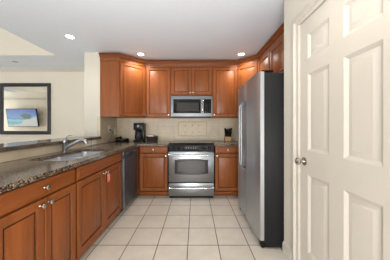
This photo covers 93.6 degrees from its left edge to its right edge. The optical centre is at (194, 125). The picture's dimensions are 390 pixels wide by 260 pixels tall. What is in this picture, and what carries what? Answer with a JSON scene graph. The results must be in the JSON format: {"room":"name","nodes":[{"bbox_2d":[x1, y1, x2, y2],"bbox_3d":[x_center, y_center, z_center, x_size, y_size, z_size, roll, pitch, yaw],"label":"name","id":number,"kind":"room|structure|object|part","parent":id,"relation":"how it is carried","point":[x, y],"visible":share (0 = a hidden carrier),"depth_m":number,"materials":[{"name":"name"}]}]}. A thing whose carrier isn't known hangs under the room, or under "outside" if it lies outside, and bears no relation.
{"room":"kitchen","nodes":[
{"label":"kitchen","id":0,"kind":"room"},
{"bbox_2d":[0,28,55,55],"bbox_3d":[-4.515,-1.485,3.193,4.166,0.508,0.011,0,0,0],"label":"ceiling recess","id":1,"kind":"object","parent":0,"point":[11,44],"visible":0.4,"depth_m":3.19,"materials":[{"name":"paint"}]},
{"bbox_2d":[0,72,83,143],"bbox_3d":[-4.925,-0.010,3.940,6.150,2.440,0.120,0,0,0],"label":"wall","id":2,"kind":"structure","parent":0,"point":[67,88],"depth_m":3.88,"materials":[{"name":"paint"}]},
{"bbox_2d":[0,83,50,134],"bbox_3d":[-3.585,-0.362,3.864,1.065,1.085,0.030,0,0,0],"label":"wall mirror","id":3,"kind":"object","parent":2,"relation":"attached to","point":[25,108],"visible":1,"depth_m":3.87,"materials":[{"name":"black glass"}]},
{"bbox_2d":[0,67,83,71],"bbox_3d":[-4.926,-1.189,3.849,6.148,0.078,0.060,0,0,0],"label":"trim","id":4,"kind":"structure","parent":2,"relation":"attached to","point":[2,69],"depth_m":3.84,"materials":[{"name":"paint"}]},
{"bbox_2d":[84,52,99,135],"bbox_3d":[-1.720,-0.010,3.470,0.260,2.440,0.820,0,0,0],"label":"wall","id":5,"kind":"structure","parent":0,"point":[91,59],"depth_m":3.06,"materials":[{"name":"paint"}]},
{"bbox_2d":[97,117,100,135],"bbox_3d":[-1.607,0.009,3.054,0.056,0.329,0.010,0,0,0],"label":"wall","id":6,"kind":"structure","parent":5,"relation":"attached to","point":[98,118],"depth_m":3.05,"materials":[{"name":"beige paint"}]},
{"bbox_2d":[100,61,145,117],"bbox_3d":[-1.239,-0.641,3.388,0.700,0.968,0.662,0,0,0],"label":"upper cabinet","id":7,"kind":"object","parent":6,"relation":"attached to","point":[122,84],"visible":1,"depth_m":3.08,"materials":[{"name":"brown wood"}]},
{"bbox_3d":[-1.080,-0.625,3.218,0.464,0.911,0.020,0,0,-42],"label":"door","id":8,"kind":"part","parent":7,"relation":"part of","materials":[{"name":"brown wood"}]},
{"bbox_2d":[99,22,283,66],"bbox_3d":[-0.254,-1.147,2.578,2.668,0.122,1.624,0,0,0],"label":"crown molding","id":9,"kind":"structure","parent":7,"relation":"attached to","point":[279,33],"depth_m":3.28,"materials":[{"name":"brown wood"}]},
{"bbox_2d":[101,117,116,143],"bbox_3d":[-1.585,0.071,3.384,0.010,0.454,0.648,0,0,0],"label":"wall tile","id":10,"kind":"structure","parent":5,"relation":"attached to","point":[105,121],"depth_m":3.30,"materials":[{"name":"beige tile"}]},
{"bbox_2d":[0,0,283,66],"bbox_3d":[-2.900,-1.280,0.300,10.200,0.100,7.600,0,0,0],"label":"ceiling","id":11,"kind":"structure","parent":0,"point":[157,29],"depth_m":2.26,"materials":[{"name":"paint"}]},
{"bbox_2d":[64,34,75,38],"bbox_3d":[-1.720,-1.226,2.515,0.136,0.007,0.136,0,0,0],"label":"recessed light","id":12,"kind":"object","parent":11,"relation":"in","point":[69,36],"visible":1,"depth_m":2.51,"materials":[{"name":"white plastic"}]},
{"bbox_2d":[79,193,287,259],"bbox_3d":[-2.900,1.260,0.300,10.200,0.100,7.600,0,0,0],"label":"floor","id":13,"kind":"structure","parent":0,"point":[148,227],"depth_m":2.06,"materials":[{"name":"tile"}]},
{"bbox_2d":[0,168,75,259],"bbox_3d":[-1.258,0.772,1.185,0.630,0.874,0.644,0,0,0],"label":"base cabinet","id":14,"kind":"object","parent":13,"relation":"on","point":[38,218],"visible":0.99,"depth_m":1.15,"materials":[{"name":"brown wood"}]},
{"bbox_3d":[-0.983,0.783,1.028,0.020,0.630,0.308,0,0,0],"label":"door","id":15,"kind":"part","parent":14,"relation":"part of","materials":[{"name":"brown wood"}]},
{"bbox_3d":[-0.983,0.401,1.185,0.020,0.110,0.620,0,0,0],"label":"drawer","id":16,"kind":"part","parent":14,"relation":"part of","materials":[{"name":"brown wood"}]},
{"bbox_3d":[-0.983,0.783,1.342,0.020,0.630,0.308,0,0,0],"label":"door","id":17,"kind":"part","parent":14,"relation":"part of","materials":[{"name":"brown wood"}]},
{"bbox_2d":[74,152,121,259],"bbox_3d":[-1.258,0.772,1.976,0.630,0.874,0.931,0,0,0],"label":"base cabinet","id":18,"kind":"object","parent":13,"relation":"on","point":[98,202],"visible":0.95,"depth_m":1.81,"materials":[{"name":"brown wood"}]},
{"bbox_2d":[0,141,171,192],"bbox_3d":[-1.019,0.317,2.010,1.140,0.034,3.419,0,0,0],"label":"countertop","id":19,"kind":"structure","parent":18,"relation":"on","point":[20,172],"depth_m":1.46,"materials":[{"name":"brown stone"}]},
{"bbox_2d":[43,151,103,160],"bbox_3d":[-1.272,0.424,1.990,0.443,0.178,0.866,0,0,0],"label":"sink","id":20,"kind":"object","parent":19,"relation":"in","point":[78,155],"visible":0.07,"depth_m":2.16,"materials":[{"name":"metal"}]},
{"bbox_3d":[-1.272,0.424,1.775,0.443,0.178,0.436,0,0,0],"label":"bowl","id":21,"kind":"part","parent":20,"relation":"part of","materials":[{"name":"metal"}]},
{"bbox_3d":[-1.272,0.424,2.205,0.443,0.178,0.436,0,0,0],"label":"bowl","id":22,"kind":"part","parent":20,"relation":"part of","materials":[{"name":"metal"}]},
{"bbox_2d":[62,135,88,151],"bbox_3d":[-1.419,0.203,2.171,0.281,0.194,0.062,0,0,-11],"label":"kitchen faucet","id":23,"kind":"object","parent":19,"relation":"on","point":[65,145],"visible":1,"depth_m":2.15,"materials":[{"name":"metal"}]},
{"bbox_2d":[62,138,67,151],"bbox_3d":[-1.527,0.222,2.150,0.062,0.155,0.062,0,0,0],"label":"faucet","id":24,"kind":"object","parent":23,"relation":"on","point":[65,141],"depth_m":2.13,"materials":[{"name":"metal"}]},
{"bbox_3d":[-1.422,0.206,2.172,0.211,0.121,0.040,0,0,-13],"label":"spout","id":25,"kind":"part","parent":23,"relation":"part of","materials":[{"name":"metal"}]},
{"bbox_2d":[114,136,128,141],"bbox_3d":[-1.422,0.250,3.546,0.205,0.099,0.170,0,0,20],"label":"telephone","id":26,"kind":"object","parent":19,"relation":"on","point":[121,139],"visible":1,"depth_m":3.52,"materials":[{"name":"black plastic"}]},
{"bbox_2d":[133,123,145,141],"bbox_3d":[-1.080,0.122,3.554,0.182,0.355,0.282,0,0,0],"label":"coffee maker","id":27,"kind":"object","parent":19,"relation":"on","point":[140,128],"visible":1,"depth_m":3.48,"materials":[{"name":"black plastic"}]},
{"bbox_2d":[146,136,157,140],"bbox_3d":[-0.845,0.252,3.600,0.220,0.095,0.156,0,0,0],"label":"wicker basket","id":28,"kind":"object","parent":19,"relation":"on","point":[155,138],"visible":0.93,"depth_m":3.53,"materials":[{"name":"black wicker"}]},
{"bbox_3d":[-0.983,0.783,1.748,0.020,0.630,0.452,0,0,0],"label":"door","id":29,"kind":"part","parent":18,"relation":"part of","materials":[{"name":"brown wood"}]},
{"bbox_3d":[-0.983,0.401,1.976,0.020,0.110,0.907,0,0,0],"label":"drawer","id":30,"kind":"part","parent":18,"relation":"part of","materials":[{"name":"brown wood"}]},
{"bbox_3d":[-0.983,0.783,2.205,0.020,0.630,0.452,0,0,0],"label":"door","id":31,"kind":"part","parent":18,"relation":"part of","materials":[{"name":"brown wood"}]},
{"bbox_2d":[117,147,137,215],"bbox_3d":[-1.237,0.775,2.746,0.572,0.866,0.596,0,0,0],"label":"dishwasher","id":32,"kind":"object","parent":13,"relation":"on","point":[129,157],"visible":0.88,"depth_m":2.67,"materials":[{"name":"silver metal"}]},
{"bbox_3d":[-0.974,0.772,2.746,0.037,0.675,0.596,0,0,0],"label":"door","id":33,"kind":"part","parent":32,"relation":"part of","materials":[{"name":"metal"}]},
{"bbox_2d":[136,146,168,195],"bbox_3d":[-0.737,0.772,3.368,0.572,0.874,0.635,0,0,0],"label":"base cabinet","id":34,"kind":"object","parent":13,"relation":"on","point":[153,160],"depth_m":3.09,"materials":[{"name":"brown wood"}]},
{"bbox_3d":[-0.988,0.736,3.077,0.071,0.799,0.054,0,0,0],"label":"filler strip","id":35,"kind":"part","parent":34,"relation":"part of","materials":[{"name":"brown wood"}]},
{"bbox_3d":[-0.700,0.401,3.095,0.474,0.110,0.020,0,0,0],"label":"drawer","id":36,"kind":"part","parent":34,"relation":"part of","materials":[{"name":"brown wood"}]},
{"bbox_2d":[168,140,213,197],"bbox_3d":[-0.061,0.749,3.338,0.760,0.921,0.724,0,0,0],"label":"range","id":37,"kind":"object","parent":13,"relation":"on","point":[191,162],"visible":1,"depth_m":3.04,"materials":[{"name":"silver metal"}]},
{"bbox_3d":[-0.061,1.020,3.013,0.760,0.025,0.064,0,0,0],"label":"handle","id":38,"kind":"part","parent":37,"relation":"part of","materials":[{"name":"silver metal"}]},
{"bbox_3d":[-0.061,0.478,3.011,0.760,0.025,0.069,0,0,0],"label":"handle","id":39,"kind":"part","parent":37,"relation":"part of","materials":[{"name":"silver metal"}]},
{"bbox_3d":[-0.061,0.354,3.088,0.758,0.132,0.094,0,0,0],"label":"control panel","id":40,"kind":"part","parent":37,"relation":"part of","materials":[{"name":"black plastic"}]},
{"bbox_3d":[-0.061,1.058,3.065,0.758,0.213,0.040,0,0,0],"label":"storage drawer","id":41,"kind":"part","parent":37,"relation":"part of","materials":[{"name":"metal"}]},
{"bbox_3d":[-0.061,0.683,3.065,0.758,0.510,0.040,0,0,0],"label":"oven door","id":42,"kind":"part","parent":37,"relation":"part of","materials":[{"name":"metal"}]},
{"bbox_2d":[170,140,212,142],"bbox_3d":[-0.061,0.308,3.417,0.758,0.032,0.565,0,0,0],"label":"cooktop","id":43,"kind":"object","parent":37,"relation":"in","point":[174,141],"depth_m":3.45,"materials":[{"name":"black glass"}]},
{"bbox_2d":[214,146,237,195],"bbox_3d":[0.555,0.772,3.370,0.453,0.874,0.630,0,0,0],"label":"base cabinet","id":44,"kind":"object","parent":13,"relation":"on","point":[225,157],"visible":0.83,"depth_m":3.08,"materials":[{"name":"brown wood"}]},
{"bbox_2d":[212,141,237,145],"bbox_3d":[0.863,0.317,3.392,1.073,0.034,0.654,0,0,0],"label":"countertop","id":45,"kind":"structure","parent":44,"relation":"on","point":[216,143],"depth_m":3.14,"materials":[{"name":"brown stone"}]},
{"bbox_2d":[224,128,231,140],"bbox_3d":[0.642,0.170,3.583,0.148,0.260,0.166,0,0,0],"label":"knife block","id":46,"kind":"object","parent":45,"relation":"on","point":[228,132],"visible":1,"depth_m":3.54,"materials":[{"name":"brown wood"}]},
{"bbox_3d":[0.555,0.401,3.095,0.429,0.110,0.020,0,0,0],"label":"drawer","id":47,"kind":"part","parent":44,"relation":"part of","materials":[{"name":"brown wood"}]},
{"bbox_2d":[238,70,283,247],"bbox_3d":[0.957,0.329,2.252,0.806,1.762,0.919,0,0,0],"label":"refrigerator","id":48,"kind":"object","parent":13,"relation":"on","point":[261,99],"visible":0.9,"depth_m":1.79,"materials":[{"name":"metal"}]},
{"bbox_3d":[0.593,0.110,2.316,0.087,0.842,0.028,0,0,30],"label":"handle","id":49,"kind":"part","parent":48,"relation":"part of","materials":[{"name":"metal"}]},
{"bbox_3d":[0.650,0.295,2.501,0.056,1.660,0.418,0,0,0],"label":"freezer door","id":50,"kind":"part","parent":48,"relation":"part of","materials":[{"name":"metal"}]},
{"bbox_3d":[0.593,0.110,2.258,0.087,0.842,0.028,0,0,-30],"label":"handle","id":51,"kind":"part","parent":48,"relation":"part of","materials":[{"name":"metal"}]},
{"bbox_3d":[0.650,0.295,2.038,0.056,1.660,0.488,0,0,0],"label":"fridge door","id":52,"kind":"part","parent":48,"relation":"part of","materials":[{"name":"metal"}]},
{"bbox_2d":[284,0,309,248],"bbox_3d":[1.187,-0.010,-0.872,0.666,2.440,5.256,0,0,0],"label":"wall","id":53,"kind":"structure","parent":0,"point":[292,8],"depth_m":1.69,"materials":[{"name":"paint"}]},
{"bbox_2d":[270,36,283,72],"bbox_3d":[1.214,-0.873,2.182,0.369,0.505,0.832,0,0,0],"label":"upper cabinet","id":54,"kind":"object","parent":53,"relation":"attached to","point":[277,51],"visible":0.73,"depth_m":2.35,"materials":[{"name":"brown wood"}]},
{"bbox_2d":[282,241,290,259],"bbox_3d":[0.846,1.155,1.682,0.014,0.109,0.148,0,0,0],"label":"baseboard","id":55,"kind":"structure","parent":53,"relation":"attached to","point":[286,250],"depth_m":1.68,"materials":[{"name":"paint"}]},
{"bbox_2d":[291,0,325,259],"bbox_3d":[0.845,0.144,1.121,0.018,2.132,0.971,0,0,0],"label":"trim","id":56,"kind":"structure","parent":53,"relation":"attached to","point":[311,3],"depth_m":1.55,"materials":[{"name":"paint"}]},
{"bbox_2d":[295,0,389,259],"bbox_3d":[0.845,0.188,1.122,0.108,2.028,0.760,0,0,0],"label":"door","id":57,"kind":"structure","parent":53,"relation":"in","point":[344,160],"depth_m":1.05,"materials":[{"name":"paint"}]},
{"bbox_3d":[0.828,0.278,1.440,0.072,0.064,0.064,0,0,0],"label":"knob","id":58,"kind":"part","parent":57,"relation":"part of","materials":[{"name":"silver metal"}]},
{"bbox_3d":[-1.720,0.712,1.680,0.260,0.996,2.760,0,0,0],"label":"wall","id":59,"kind":"structure","parent":0,"visible":0},
{"bbox_2d":[0,139,100,162],"bbox_3d":[-1.585,0.256,1.679,0.010,0.084,2.759,0,0,0],"label":"backsplash","id":60,"kind":"structure","parent":59,"relation":"attached to","point":[24,153],"depth_m":1.80,"materials":[{"name":"beige tile"}]},
{"bbox_2d":[0,136,100,151],"bbox_3d":[-1.744,0.194,1.664,0.363,0.039,2.768,0,0,0],"label":"bar ledge","id":61,"kind":"object","parent":59,"relation":"on","point":[4,147],"visible":1,"depth_m":1.93,"materials":[{"name":"stone"}]},
{"bbox_3d":[0.305,-0.010,3.780,3.790,2.440,0.120,0,0,0],"label":"wall","id":62,"kind":"structure","parent":0,"visible":0},
{"bbox_2d":[146,67,171,117],"bbox_3d":[-0.675,-0.641,3.529,0.458,0.968,0.379,0,0,0],"label":"upper cabinet","id":63,"kind":"object","parent":62,"relation":"attached to","point":[158,79],"visible":0.99,"depth_m":3.37,"materials":[{"name":"brown wood"}]},
{"bbox_2d":[117,118,237,140],"bbox_3d":[-0.090,0.071,3.714,2.978,0.454,0.010,0,0,0],"label":"wall tile","id":64,"kind":"structure","parent":62,"relation":"attached to","point":[166,129],"depth_m":3.71,"materials":[{"name":"beige tile"}]},
{"bbox_2d":[178,122,206,135],"bbox_3d":[-0.055,0.058,3.704,0.585,0.295,0.010,0,0,0],"label":"tile mural","id":65,"kind":"object","parent":64,"relation":"attached to","point":[184,128],"visible":1,"depth_m":3.70,"materials":[{"name":"beige tile"}]},
{"bbox_2d":[171,67,211,95],"bbox_3d":[-0.061,-0.845,3.529,0.765,0.560,0.379,0,0,0],"label":"upper cabinet","id":66,"kind":"object","parent":62,"relation":"attached to","point":[185,81],"visible":1,"depth_m":3.37,"materials":[{"name":"brown wood"}]},
{"bbox_3d":[-0.248,-0.829,3.380,0.369,0.503,0.020,0,0,0],"label":"door","id":67,"kind":"part","parent":66,"relation":"part of","materials":[{"name":"brown wood"}]},
{"bbox_2d":[171,96,211,117],"bbox_3d":[-0.061,-0.354,3.497,0.758,0.405,0.420,0,0,0],"label":"microwave oven","id":68,"kind":"object","parent":66,"relation":"attached to","point":[181,106],"visible":1,"depth_m":3.34,"materials":[{"name":"silver metal"}]},
{"bbox_3d":[-0.144,-0.362,3.350,0.504,0.254,0.025,0,0,0],"label":"door glass","id":69,"kind":"part","parent":68,"relation":"part of","materials":[{"name":"black glass"}]},
{"bbox_3d":[0.228,-0.362,3.350,0.137,0.254,0.025,0,0,0],"label":"control panel","id":70,"kind":"part","parent":68,"relation":"part of","materials":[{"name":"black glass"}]},
{"bbox_3d":[0.126,-0.829,3.380,0.369,0.503,0.020,0,0,0],"label":"door","id":71,"kind":"part","parent":66,"relation":"part of","materials":[{"name":"brown wood"}]},
{"bbox_2d":[211,67,237,117],"bbox_3d":[0.556,-0.641,3.529,0.466,0.968,0.379,0,0,0],"label":"upper cabinet","id":72,"kind":"object","parent":62,"relation":"attached to","point":[224,79],"visible":1,"depth_m":3.37,"materials":[{"name":"brown wood"}]},
{"bbox_2d":[237,62,257,114],"bbox_3d":[1.085,-0.641,3.408,0.627,0.968,0.622,0,0,0],"label":"upper cabinet","id":73,"kind":"object","parent":62,"relation":"attached to","point":[246,72],"visible":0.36,"depth_m":3.25,"materials":[{"name":"brown wood"}]},
{"bbox_3d":[0.928,-0.625,3.238,0.020,0.911,0.385,0,0,-45],"label":"door","id":74,"kind":"part","parent":73,"relation":"part of","materials":[{"name":"brown wood"}]},
{"bbox_3d":[1.460,-0.010,2.678,0.120,2.440,2.084,0,0,0],"label":"wall","id":75,"kind":"structure","parent":0,"visible":0},
{"bbox_2d":[258,50,269,71],"bbox_3d":[1.214,-0.873,2.849,0.369,0.505,0.497,0,0,0],"label":"upper cabinet","id":76,"kind":"object","parent":75,"relation":"attached to","point":[264,62],"visible":0.1,"depth_m":2.78,"materials":[{"name":"brown wood"}]}
]}

